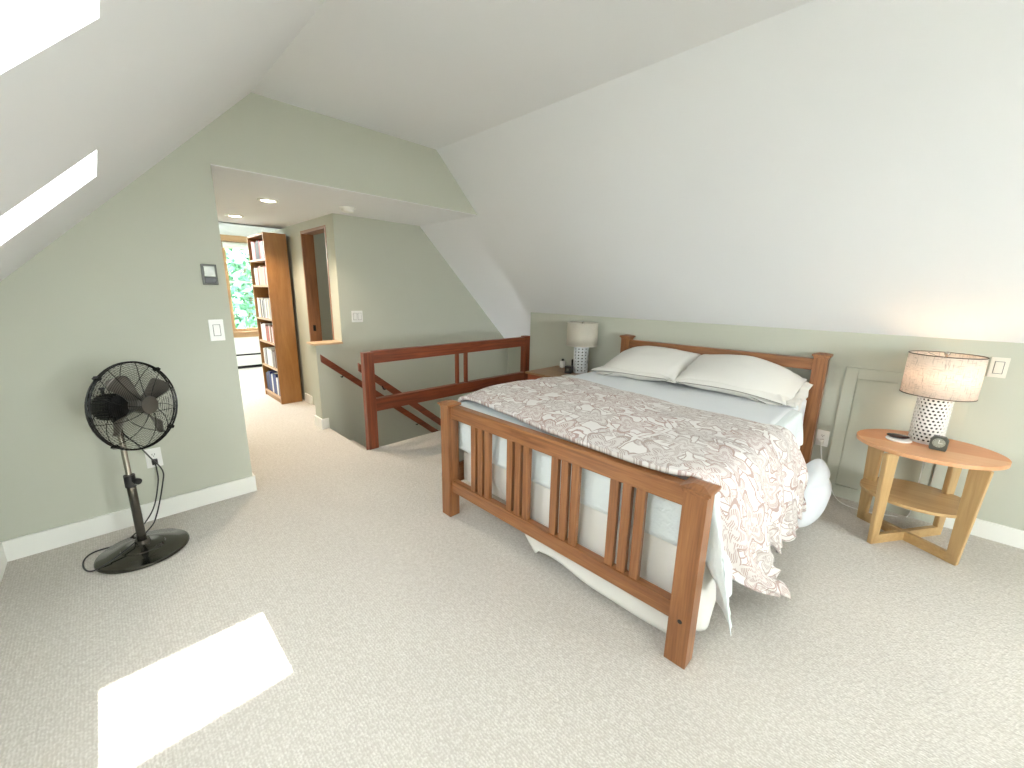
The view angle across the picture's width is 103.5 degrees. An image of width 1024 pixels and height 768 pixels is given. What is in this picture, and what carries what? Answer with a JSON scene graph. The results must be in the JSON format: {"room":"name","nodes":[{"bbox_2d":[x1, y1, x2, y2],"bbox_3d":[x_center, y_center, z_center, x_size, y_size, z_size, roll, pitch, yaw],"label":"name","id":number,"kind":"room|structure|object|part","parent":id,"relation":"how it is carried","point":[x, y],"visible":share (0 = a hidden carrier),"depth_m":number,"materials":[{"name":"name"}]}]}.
{"room":"bedroom","nodes":[
{"label":"bedroom","id":0,"kind":"room"},
{"bbox_2d":[0,0,325,281],"bbox_3d":[-0.147,-0.495,0.018,6.199,1.752,1.752,13,18,43],"label":"ceiling","id":1,"kind":"structure","parent":0,"point":[94,94],"depth_m":0.99,"materials":[{"name":"white paint"}]},
{"bbox_2d":[0,93,476,541],"bbox_3d":[-1.609,-0.584,2.913,0.130,2.632,3.533,13,18,43],"label":"wall","id":2,"kind":"structure","parent":0,"point":[124,283],"depth_m":2.35,"materials":[{"name":"green paint"}]},
{"bbox_2d":[0,475,256,561],"bbox_3d":[-2.242,0.791,2.489,0.016,0.115,1.156,13,18,43],"label":"baseboard","id":3,"kind":"structure","parent":2,"relation":"attached to","point":[38,542],"depth_m":2.38,"materials":[{"name":"white paint"}]},
{"bbox_2d":[144,447,162,467],"bbox_3d":[-2.188,0.451,2.465,0.010,0.120,0.075,13,18,43],"label":"wall outlet","id":4,"kind":"object","parent":2,"relation":"attached to","point":[154,453],"visible":0.88,"depth_m":2.46,"materials":[{"name":"white plastic"}]},
{"bbox_2d":[200,264,218,284],"bbox_3d":[-1.876,-0.679,2.503,0.020,0.124,0.080,13,18,43],"label":"thermostat","id":5,"kind":"object","parent":2,"relation":"attached to","point":[208,271],"visible":1,"depth_m":2.50,"materials":[{"name":"grey plastic"}]},
{"bbox_2d":[208,319,225,340],"bbox_3d":[-1.888,-0.344,2.580,0.011,0.135,0.078,13,18,43],"label":"light switch","id":6,"kind":"object","parent":2,"relation":"attached to","point":[216,327],"visible":1,"depth_m":2.58,"materials":[{"name":"white plastic"}]},
{"bbox_2d":[218,222,277,351],"bbox_3d":[-4.808,-1.661,7.134,0.150,2.750,4.400,13,18,43],"label":"wall","id":7,"kind":"structure","parent":0,"point":[242,344],"depth_m":7.12,"materials":[{"name":"white paint"}]},
{"bbox_2d":[220,234,258,337],"bbox_3d":[-4.553,-1.738,7.306,0.150,1.725,1.260,13,18,43],"label":"window","id":8,"kind":"structure","parent":7,"relation":"in","point":[235,243],"depth_m":6.98,"materials":[{"name":"brown wood"}]},
{"bbox_3d":[-4.526,-1.771,7.271,0.025,1.645,1.260,13,18,43],"label":"casing","id":9,"kind":"part","parent":8,"relation":"part of","materials":[{"name":"brown wood"}]},
{"bbox_2d":[222,241,247,249],"bbox_3d":[-4.530,-2.421,7.140,0.104,0.101,1.000,13,18,43],"label":"roller blind","id":10,"kind":"object","parent":8,"relation":"attached to","point":[225,244],"depth_m":6.89,"materials":[{"name":"fabric"}]},
{"bbox_3d":[-4.583,-1.841,7.315,0.040,0.030,0.920,13,18,43],"label":"meeting rail","id":11,"kind":"part","parent":8,"relation":"part of","materials":[{"name":"white paint"}]},
{"bbox_3d":[-4.550,-0.942,7.468,0.100,0.100,1.260,13,18,43],"label":"sill","id":12,"kind":"part","parent":8,"relation":"part of","materials":[{"name":"brown wood"}]},
{"bbox_2d":[236,351,261,368],"bbox_3d":[-4.542,-0.486,7.541,0.065,0.290,2.200,13,18,43],"label":"baseboard heater","id":13,"kind":"object","parent":7,"relation":"attached to","point":[250,359],"visible":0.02,"depth_m":7.30,"materials":[{"name":"white paint"}]},
{"bbox_2d":[270,215,335,404],"bbox_3d":[-2.538,-0.708,5.000,2.013,2.358,0.120,13,18,43],"label":"wall","id":14,"kind":"structure","parent":0,"point":[293,239],"depth_m":4.88,"materials":[{"name":"green paint"}]},
{"bbox_2d":[305,393,312,404],"bbox_3d":[-2.587,0.187,5.138,0.245,0.110,0.015,13,18,43],"label":"baseboard","id":15,"kind":"structure","parent":14,"relation":"attached to","point":[308,398],"depth_m":5.12,"materials":[{"name":"white paint"}]},
{"bbox_2d":[300,225,333,341],"bbox_3d":[-2.107,-0.671,4.572,0.722,2.050,0.132,13,18,43],"label":"window frame","id":16,"kind":"structure","parent":14,"relation":"in","point":[307,239],"depth_m":4.67,"materials":[{"name":"brown wood"}]},
{"bbox_2d":[313,233,332,340],"bbox_3d":[-1.712,-0.969,5.315,1.363,2.758,1.558,13,18,43],"label":"wall","id":17,"kind":"structure","parent":0,"point":[319,239],"depth_m":5.30,"materials":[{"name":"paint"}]},
{"bbox_2d":[211,164,477,228],"bbox_3d":[-1.891,-2.014,4.096,2.630,0.612,4.600,13,18,43],"label":"ceiling","id":18,"kind":"structure","parent":0,"point":[236,191],"depth_m":3.50,"materials":[{"name":"white paint"}]},
{"bbox_2d":[225,214,243,217],"bbox_3d":[-2.835,-1.719,4.129,0.160,0.012,0.160,13,18,43],"label":"recessed light","id":19,"kind":"object","parent":18,"relation":"in","point":[229,215],"visible":1,"depth_m":4.11,"materials":[{"name":"white paint"}]},
{"bbox_2d":[257,198,278,202],"bbox_3d":[-2.040,-1.533,3.374,0.160,0.012,0.160,13,18,43],"label":"recessed light","id":20,"kind":"object","parent":18,"relation":"in","point":[266,200],"visible":1,"depth_m":3.36,"materials":[{"name":"white paint"}]},
{"bbox_2d":[339,206,354,212],"bbox_3d":[-1.481,-1.565,3.629,0.132,0.041,0.132,13,18,43],"label":"smoke detector","id":21,"kind":"object","parent":18,"relation":"attached to","point":[346,209],"visible":1,"depth_m":3.59,"materials":[{"name":"white paint"}]},
{"bbox_2d":[350,440,366,449],"bbox_3d":[-0.894,1.446,4.924,0.845,1.810,2.115,13,18,43],"label":"floor","id":22,"kind":"structure","parent":0,"point":[353,441],"depth_m":4.30,"materials":[{"name":"carpet"}]},
{"bbox_2d":[310,213,507,446],"bbox_3d":[-1.048,0.478,5.271,0.173,4.738,2.780,13,18,43],"label":"wall","id":23,"kind":"structure","parent":0,"point":[406,293],"depth_m":4.54,"materials":[{"name":"green paint"}]},
{"bbox_2d":[314,415,329,429],"bbox_3d":[-1.936,0.382,4.329,0.203,0.110,0.277,13,18,43],"label":"baseboard","id":24,"kind":"structure","parent":23,"relation":"attached to","point":[321,423],"depth_m":4.20,"materials":[{"name":"white paint"}]},
{"bbox_2d":[306,340,342,345],"bbox_3d":[-1.924,-0.423,4.146,0.200,0.022,0.292,13,18,43],"label":"ledge","id":25,"kind":"object","parent":23,"relation":"on","point":[328,342],"visible":1,"depth_m":4.09,"materials":[{"name":"brown wood"}]},
{"bbox_2d":[351,311,362,321],"bbox_3d":[-1.628,-0.711,4.244,0.011,0.118,0.118,13,18,43],"label":"light switch","id":26,"kind":"object","parent":23,"relation":"attached to","point":[357,316],"visible":1,"depth_m":4.24,"materials":[{"name":"white plastic"}]},
{"bbox_2d":[320,355,438,432],"bbox_3d":[-1.307,0.315,4.780,0.078,1.510,1.750,13,18,43],"label":"handrail","id":27,"kind":"object","parent":23,"relation":"attached to","point":[330,364],"visible":0.73,"depth_m":4.32,"materials":[{"name":"brown wood"}]},
{"bbox_2d":[0,367,1023,767],"bbox_3d":[-0.850,0.767,3.469,11.700,0.220,4.886,13,18,43],"label":"floor","id":28,"kind":"structure","parent":0,"point":[330,613],"depth_m":1.64,"materials":[{"name":"carpet"}]},
{"bbox_2d":[82,361,189,573],"bbox_3d":[-2.021,0.391,2.158,0.436,1.051,0.521,3,13,10],"label":"pedestal fan","id":29,"kind":"object","parent":28,"relation":"on","point":[144,549],"visible":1,"depth_m":2.09,"materials":[{"name":"black plastic"}]},
{"bbox_3d":[-2.108,0.527,2.196,0.258,0.764,0.500,4,13,12],"label":"power cord","id":30,"kind":"part","parent":29,"relation":"part of","materials":[{"name":"black plastic"}]},
{"bbox_3d":[-1.893,0.032,1.969,0.068,0.151,0.112,1,13,0],"label":"blade","id":31,"kind":"part","parent":29,"relation":"part of","materials":[{"name":"grey metal"}]},
{"bbox_3d":[-1.902,0.189,1.972,0.068,0.119,0.143,2,13,6],"label":"blade","id":32,"kind":"part","parent":29,"relation":"part of","materials":[{"name":"grey metal"}]},
{"bbox_3d":[-1.972,0.511,2.119,0.032,0.032,0.034,3,13,10],"label":"knob","id":33,"kind":"part","parent":29,"relation":"part of","materials":[{"name":"black plastic"}]},
{"bbox_3d":[-1.879,0.188,2.129,0.069,0.143,0.107,4,13,13],"label":"blade","id":34,"kind":"part","parent":29,"relation":"part of","materials":[{"name":"grey metal"}]},
{"bbox_3d":[-1.892,0.028,2.128,0.069,0.111,0.143,1,13,-2],"label":"blade","id":35,"kind":"part","parent":29,"relation":"part of","materials":[{"name":"grey metal"}]},
{"bbox_2d":[247,232,301,403],"bbox_3d":[-3.027,-0.816,5.150,0.698,2.045,0.243,13,18,43],"label":"bookcase","id":36,"kind":"object","parent":28,"relation":"on","point":[278,289],"visible":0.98,"depth_m":4.94,"materials":[{"name":"brown wood"}]},
{"bbox_3d":[-3.009,-1.801,4.926,0.654,0.025,0.243,13,18,43],"label":"panel","id":37,"kind":"part","parent":36,"relation":"part of","materials":[{"name":"brown wood"}]},
{"bbox_3d":[-3.018,-1.521,4.985,0.654,0.022,0.231,13,18,43],"label":"shelf","id":38,"kind":"part","parent":36,"relation":"part of","materials":[{"name":"brown wood"}]},
{"bbox_3d":[-3.024,-1.223,5.053,0.654,0.022,0.231,13,18,43],"label":"shelf","id":39,"kind":"part","parent":36,"relation":"part of","materials":[{"name":"brown wood"}]},
{"bbox_3d":[-3.267,-0.873,5.381,0.022,2.045,0.243,13,18,43],"label":"panel","id":40,"kind":"part","parent":36,"relation":"part of","materials":[{"name":"brown wood"}]},
{"bbox_3d":[-3.031,-0.833,5.141,0.654,0.022,0.231,13,18,43],"label":"shelf","id":41,"kind":"part","parent":36,"relation":"part of","materials":[{"name":"brown wood"}]},
{"bbox_3d":[-3.037,-0.546,5.207,0.654,0.022,0.231,13,18,43],"label":"shelf","id":42,"kind":"part","parent":36,"relation":"part of","materials":[{"name":"brown wood"}]},
{"bbox_3d":[-3.042,-0.234,5.277,0.654,0.022,0.231,13,18,43],"label":"shelf","id":43,"kind":"part","parent":36,"relation":"part of","materials":[{"name":"brown wood"}]},
{"bbox_2d":[268,370,276,390],"bbox_3d":[-3.144,-0.051,5.417,0.054,0.268,0.184,13,18,43],"label":"book","id":44,"kind":"object","parent":36,"relation":"on","point":[272,371],"visible":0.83,"depth_m":5.34,"materials":[{"name":"blue paper"}]},
{"bbox_3d":[-3.049,0.113,5.356,0.654,0.022,0.231,13,18,43],"label":"shelf","id":45,"kind":"part","parent":36,"relation":"part of","materials":[{"name":"brown wood"}]},
{"bbox_2d":[272,372,277,394],"bbox_3d":[-2.999,-0.017,5.270,0.140,0.270,0.175,13,18,43],"label":"book","id":46,"kind":"object","parent":36,"relation":"on","point":[275,374],"visible":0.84,"depth_m":5.21,"materials":[{"name":"blue paper"}]},
{"bbox_2d":[525,366,590,379],"bbox_3d":[0.507,0.171,4.318,0.520,0.615,0.540,13,18,43],"label":"nightstand","id":47,"kind":"object","parent":28,"relation":"on","point":[554,371],"visible":0.29,"depth_m":4.21,"materials":[{"name":"brown wood"}]},
{"bbox_2d":[560,359,564,367],"bbox_3d":[0.563,-0.232,4.488,0.040,0.098,0.054,13,18,43],"label":"bottle","id":48,"kind":"object","parent":47,"relation":"on","point":[562,363],"visible":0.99,"depth_m":4.47,"materials":[{"name":"white plastic"}]},
{"bbox_2d":[565,365,572,373],"bbox_3d":[0.591,-0.151,4.186,0.070,0.075,0.071,8,15,30],"label":"clock","id":49,"kind":"object","parent":47,"relation":"on","point":[568,368],"visible":1,"depth_m":4.16,"materials":[{"name":"black plastic"}]},
{"bbox_2d":[566,321,598,372],"bbox_3d":[0.723,-0.386,4.192,0.322,0.535,0.322,-7,15,-30],"label":"table lamp","id":50,"kind":"object","parent":47,"relation":"on","point":[581,336],"visible":1,"depth_m":4.07,"materials":[{"name":"white fabric"}]},
{"bbox_3d":[0.725,-0.515,4.163,0.318,0.230,0.318,13,18,43],"label":"lamp shade","id":51,"kind":"part","parent":50,"relation":"part of","materials":[{"name":"beige fabric"}]},
{"bbox_2d":[437,334,833,669],"bbox_3d":[0.902,0.311,2.763,1.644,1.043,2.248,13,18,43],"label":"bed","id":52,"kind":"object","parent":28,"relation":"on","point":[696,496],"visible":0.66,"depth_m":1.89,"materials":[{"name":"brown wood"}]},
{"bbox_3d":[-0.394,0.486,2.573,0.085,0.740,0.076,13,18,43],"label":"foot post","id":53,"kind":"part","parent":52,"relation":"part of","materials":[{"name":"brown wood"}]},
{"bbox_3d":[0.342,0.439,3.361,0.023,0.130,2.050,13,18,43],"label":"rail","id":54,"kind":"part","parent":52,"relation":"part of","materials":[{"name":"brown wood"}]},
{"bbox_2d":[464,451,505,500],"bbox_3d":[0.893,0.520,2.846,1.470,0.200,1.970,13,18,43],"label":"box spring","id":55,"kind":"object","parent":52,"relation":"on","point":[496,491],"visible":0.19,"depth_m":2.62,"materials":[{"name":"beige fabric"}]},
{"bbox_3d":[0.870,0.268,2.817,1.498,0.298,1.970,13,18,43],"label":"mattress","id":56,"kind":"object","parent":55,"relation":"on","visible":0},
{"bbox_2d":[468,453,715,632],"bbox_3d":[0.261,0.661,2.068,1.528,0.596,0.328,9,15,32],"label":"bed skirt","id":57,"kind":"object","parent":56,"relation":"hanging from","point":[658,555],"visible":0.28,"depth_m":1.86,"materials":[{"name":"white fabric"}]},
{"bbox_2d":[441,400,802,634],"bbox_3d":[0.717,0.413,2.637,1.865,0.547,1.562,13,18,43],"label":"sheet","id":58,"kind":"object","parent":56,"relation":"on","point":[662,521],"visible":0.11,"depth_m":1.82,"materials":[{"name":"white fabric"}]},
{"bbox_2d":[458,377,807,598],"bbox_3d":[0.634,0.473,2.457,1.952,0.768,1.382,13,18,43],"label":"duvet","id":59,"kind":"object","parent":56,"relation":"on","point":[760,469],"visible":0.94,"depth_m":1.90,"materials":[{"name":"beige fabric"}]},
{"bbox_2d":[570,371,806,447],"bbox_3d":[1.132,0.318,3.086,1.649,0.557,1.190,13,18,43],"label":"sheet","id":60,"kind":"object","parent":56,"relation":"on","point":[680,394],"visible":0.33,"depth_m":2.83,"materials":[{"name":"white fabric"}]},
{"bbox_2d":[591,365,676,382],"bbox_3d":[1.134,-0.110,3.504,0.452,0.128,0.779,-11,18,-43],"label":"pillow","id":61,"kind":"object","parent":60,"relation":"on","point":[605,369],"visible":0.48,"depth_m":3.35,"materials":[{"name":"white fabric"}]},
{"bbox_2d":[597,346,699,383],"bbox_3d":[1.174,-0.166,3.527,0.503,0.305,0.837,-11,18,-43],"label":"pillow","id":62,"kind":"object","parent":60,"relation":"on","point":[668,362],"visible":0.66,"depth_m":3.37,"materials":[{"name":"white fabric"}]},
{"bbox_2d":[676,378,803,407],"bbox_3d":[1.678,0.014,2.980,0.778,0.136,0.450,13,15,42],"label":"pillow","id":63,"kind":"object","parent":60,"relation":"on","point":[702,384],"visible":0.59,"depth_m":2.79,"materials":[{"name":"white fabric"}]},
{"bbox_2d":[675,354,812,410],"bbox_3d":[1.713,-0.034,3.012,0.822,0.328,0.505,13,18,43],"label":"pillow","id":64,"kind":"object","parent":60,"relation":"on","point":[743,371],"visible":0.77,"depth_m":2.89,"materials":[{"name":"white fabric"}]},
{"bbox_3d":[0.140,0.769,2.096,1.421,0.074,0.044,13,18,43],"label":"foot rail","id":65,"kind":"part","parent":52,"relation":"part of","materials":[{"name":"brown wood"}]},
{"bbox_3d":[0.150,0.289,1.988,1.421,0.082,0.052,13,18,43],"label":"foot rail","id":66,"kind":"part","parent":52,"relation":"part of","materials":[{"name":"brown wood"}]},
{"bbox_3d":[1.113,0.039,4.032,0.085,1.020,0.085,13,18,43],"label":"head post","id":67,"kind":"part","parent":52,"relation":"part of","materials":[{"name":"brown wood"}]},
{"bbox_3d":[0.673,0.740,1.542,0.085,0.740,0.076,13,18,43],"label":"foot post","id":68,"kind":"part","parent":52,"relation":"part of","materials":[{"name":"brown wood"}]},
{"bbox_3d":[1.661,-0.266,3.406,1.448,0.083,0.052,13,18,43],"label":"head rail","id":69,"kind":"part","parent":52,"relation":"part of","materials":[{"name":"brown wood"}]},
{"bbox_3d":[2.199,0.298,2.982,0.085,1.020,0.085,13,18,43],"label":"head post","id":70,"kind":"part","parent":52,"relation":"part of","materials":[{"name":"brown wood"}]},
{"bbox_2d":[798,459,831,526],"bbox_3d":[1.940,0.693,2.642,0.240,0.381,0.544,13,18,43],"label":"bundle","id":71,"kind":"object","parent":28,"relation":"on","point":[817,493],"visible":0.6,"depth_m":2.51,"materials":[{"name":"white fabric"}]},
{"bbox_2d":[856,429,1011,565],"bbox_3d":[2.421,0.648,2.421,0.634,0.592,0.577,13,18,43],"label":"nightstand","id":72,"kind":"object","parent":28,"relation":"on","point":[981,462],"visible":0.98,"depth_m":2.32,"materials":[{"name":"brown wood"}]},
{"bbox_3d":[2.321,0.612,2.623,0.026,0.570,0.085,-2,13,-14],"label":"leg","id":73,"kind":"part","parent":72,"relation":"part of","materials":[{"name":"brown wood"}]},
{"bbox_3d":[2.145,0.671,2.348,0.085,0.570,0.026,-2,13,-11],"label":"leg","id":74,"kind":"part","parent":72,"relation":"part of","materials":[{"name":"brown wood"}]},
{"bbox_2d":[885,435,911,443],"bbox_3d":[2.336,0.334,2.436,0.120,0.011,0.120,13,18,43],"label":"pad","id":75,"kind":"object","parent":72,"relation":"on","point":[907,441],"visible":0.83,"depth_m":2.41,"materials":[{"name":"white paper"}]},
{"bbox_2d":[887,433,909,438],"bbox_3d":[2.342,0.316,2.447,0.105,0.020,0.066,10,16,35],"label":"phone","id":76,"kind":"object","parent":75,"relation":"on","point":[894,435],"visible":1,"depth_m":2.43,"materials":[{"name":"black plastic"}]},
{"bbox_2d":[819,350,989,516],"bbox_3d":[2.386,0.335,2.586,0.676,1.146,0.407,13,18,43],"label":"table lamp","id":77,"kind":"object","parent":72,"relation":"on","point":[939,379],"visible":0.9,"depth_m":2.30,"materials":[{"name":"white fabric"}]},
{"bbox_3d":[2.422,0.566,2.764,0.542,0.621,0.162,13,18,43],"label":"power cord","id":78,"kind":"part","parent":77,"relation":"part of","materials":[{"name":"white plastic"}]},
{"bbox_3d":[2.490,-0.053,2.336,0.318,0.235,0.318,13,18,43],"label":"lamp shade","id":79,"kind":"part","parent":77,"relation":"part of","materials":[{"name":"fabric"}]},
{"bbox_2d":[860,477,960,517],"bbox_3d":[2.423,0.672,2.429,0.503,0.018,0.465,13,18,43],"label":"shelf","id":80,"kind":"object","parent":72,"relation":"attached to","point":[910,495],"depth_m":2.39,"materials":[{"name":"brown wood"}]},
{"bbox_2d":[928,435,948,451],"bbox_3d":[2.419,0.335,2.285,0.042,0.080,0.072,-9,16,-38],"label":"alarm clock","id":81,"kind":"object","parent":72,"relation":"on","point":[937,442],"visible":1,"depth_m":2.27,"materials":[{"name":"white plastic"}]},
{"bbox_3d":[2.652,0.657,2.451,0.085,0.570,0.026,-2,13,-11],"label":"leg","id":82,"kind":"part","parent":72,"relation":"part of","materials":[{"name":"brown wood"}]},
{"bbox_3d":[2.443,0.718,2.164,0.026,0.570,0.085,-2,13,-14],"label":"leg","id":83,"kind":"part","parent":72,"relation":"part of","materials":[{"name":"brown wood"}]},
{"bbox_3d":[-0.694,0.445,4.868,0.830,0.194,2.632,13,18,43],"label":"strip","id":84,"kind":"object","parent":28,"relation":"attached to","visible":0},
{"bbox_2d":[360,335,529,449],"bbox_3d":[-0.562,0.095,4.363,0.087,1.105,2.144,13,18,43],"label":"stair railing","id":85,"kind":"object","parent":84,"relation":"on","point":[372,404],"visible":0.76,"depth_m":3.98,"materials":[{"name":"brown wood"}]},
{"bbox_3d":[-1.279,0.253,3.646,0.067,1.088,0.092,13,18,43],"label":"post","id":86,"kind":"part","parent":85,"relation":"part of","materials":[{"name":"brown wood"}]},
{"bbox_2d":[358,363,440,425],"bbox_3d":[-0.743,0.427,4.331,0.078,1.510,1.750,13,18,43],"label":"handrail","id":87,"kind":"object","parent":85,"relation":"attached to","point":[386,386],"visible":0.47,"depth_m":3.96,"materials":[{"name":"brown wood"}]},
{"bbox_3d":[-0.550,-0.380,4.255,0.062,0.110,1.960,13,18,43],"label":"rail","id":88,"kind":"part","parent":85,"relation":"part of","materials":[{"name":"brown wood"}]},
{"bbox_3d":[-0.558,0.045,4.351,0.062,0.117,1.960,13,18,43],"label":"rail","id":89,"kind":"part","parent":85,"relation":"part of","materials":[{"name":"brown wood"}]},
{"bbox_3d":[0.160,-0.054,5.078,0.080,1.105,0.090,13,18,43],"label":"post","id":90,"kind":"part","parent":85,"relation":"part of","materials":[{"name":"brown wood"}]},
{"bbox_2d":[507,347,520,373],"bbox_3d":[0.268,0.976,5.982,0.886,3.500,0.120,13,18,43],"label":"wall","id":91,"kind":"structure","parent":0,"point":[514,353],"depth_m":5.86,"materials":[{"name":"green paint"}]},
{"bbox_2d":[251,0,813,149],"bbox_3d":[0.970,-1.458,0.936,6.199,0.100,1.417,13,18,43],"label":"ceiling","id":92,"kind":"structure","parent":0,"point":[434,74],"depth_m":2.04,"materials":[{"name":"white paint"}]},
{"bbox_2d":[420,0,1023,342],"bbox_3d":[1.852,-0.841,2.757,7.237,2.217,2.217,13,18,43],"label":"ceiling","id":93,"kind":"structure","parent":0,"point":[854,166],"depth_m":2.28,"materials":[{"name":"white paint"}]},
{"bbox_2d":[529,312,1023,530],"bbox_3d":[2.593,0.279,3.116,6.101,1.452,0.618,13,18,43],"label":"wall","id":94,"kind":"structure","parent":0,"point":[995,422],"depth_m":2.83,"materials":[{"name":"green paint"}]},
{"bbox_2d":[815,429,829,446],"bbox_3d":[2.299,0.401,2.987,0.075,0.120,0.010,13,18,43],"label":"wall outlet","id":95,"kind":"object","parent":94,"relation":"attached to","point":[821,434],"visible":1,"depth_m":2.98,"materials":[{"name":"white plastic"}]},
{"bbox_2d":[827,367,969,523],"bbox_3d":[2.550,0.396,2.724,0.605,0.955,0.020,13,18,43],"label":"door","id":96,"kind":"structure","parent":94,"relation":"in","point":[876,405],"depth_m":2.76,"materials":[{"name":"green paint"}]},
{"bbox_3d":[2.555,0.385,2.726,0.453,0.783,0.007,13,18,43],"label":"panel","id":97,"kind":"part","parent":96,"relation":"part of","materials":[{"name":"green paint"}]},
{"bbox_2d":[943,518,1023,549],"bbox_3d":[3.651,1.071,1.748,2.460,0.110,0.016,13,18,43],"label":"baseboard","id":98,"kind":"structure","parent":94,"relation":"attached to","point":[1010,536],"depth_m":2.44,"materials":[{"name":"white paint"}]},
{"bbox_2d":[987,357,1010,377],"bbox_3d":[2.829,-0.095,2.345,0.072,0.118,0.011,13,18,43],"label":"light switch","id":99,"kind":"object","parent":94,"relation":"attached to","point":[998,367],"visible":1,"depth_m":2.34,"materials":[{"name":"beige plastic"}]},
{"bbox_3d":[-0.565,0.816,-0.115,5.969,1.280,0.100,13,18,43],"label":"wall","id":100,"kind":"structure","parent":0,"visible":0},
{"bbox_2d":[0,543,6,583],"bbox_3d":[-0.529,1.377,0.049,5.953,0.115,0.016,13,18,43],"label":"baseboard","id":101,"kind":"structure","parent":100,"relation":"attached to","point":[3,561],"depth_m":2.04,"materials":[{"name":"white paint"}]},
{"label":"outside","id":102,"kind":"structure","parent":0,"visible":0},
{"bbox_3d":[-16.068,-0.017,19.208,30.900,0.200,28.000,13,18,43],"label":"ground","id":103,"kind":"structure","parent":102,"visible":0},
{"bbox_2d":[228,253,251,317],"bbox_3d":[-8.493,-2.496,14.706,3.272,6.903,3.297,13,18,43],"label":"tree","id":104,"kind":"object","parent":103,"relation":"on","point":[238,297],"visible":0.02,"depth_m":13.39,"materials":[{"name":"green plant"}]},
{"bbox_2d":[225,248,257,327],"bbox_3d":[-6.779,-1.261,10.609,2.995,6.367,3.061,13,18,43],"label":"tree","id":105,"kind":"object","parent":103,"relation":"on","point":[248,319],"visible":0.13,"depth_m":9.37,"materials":[{"name":"green plant"}]}
]}

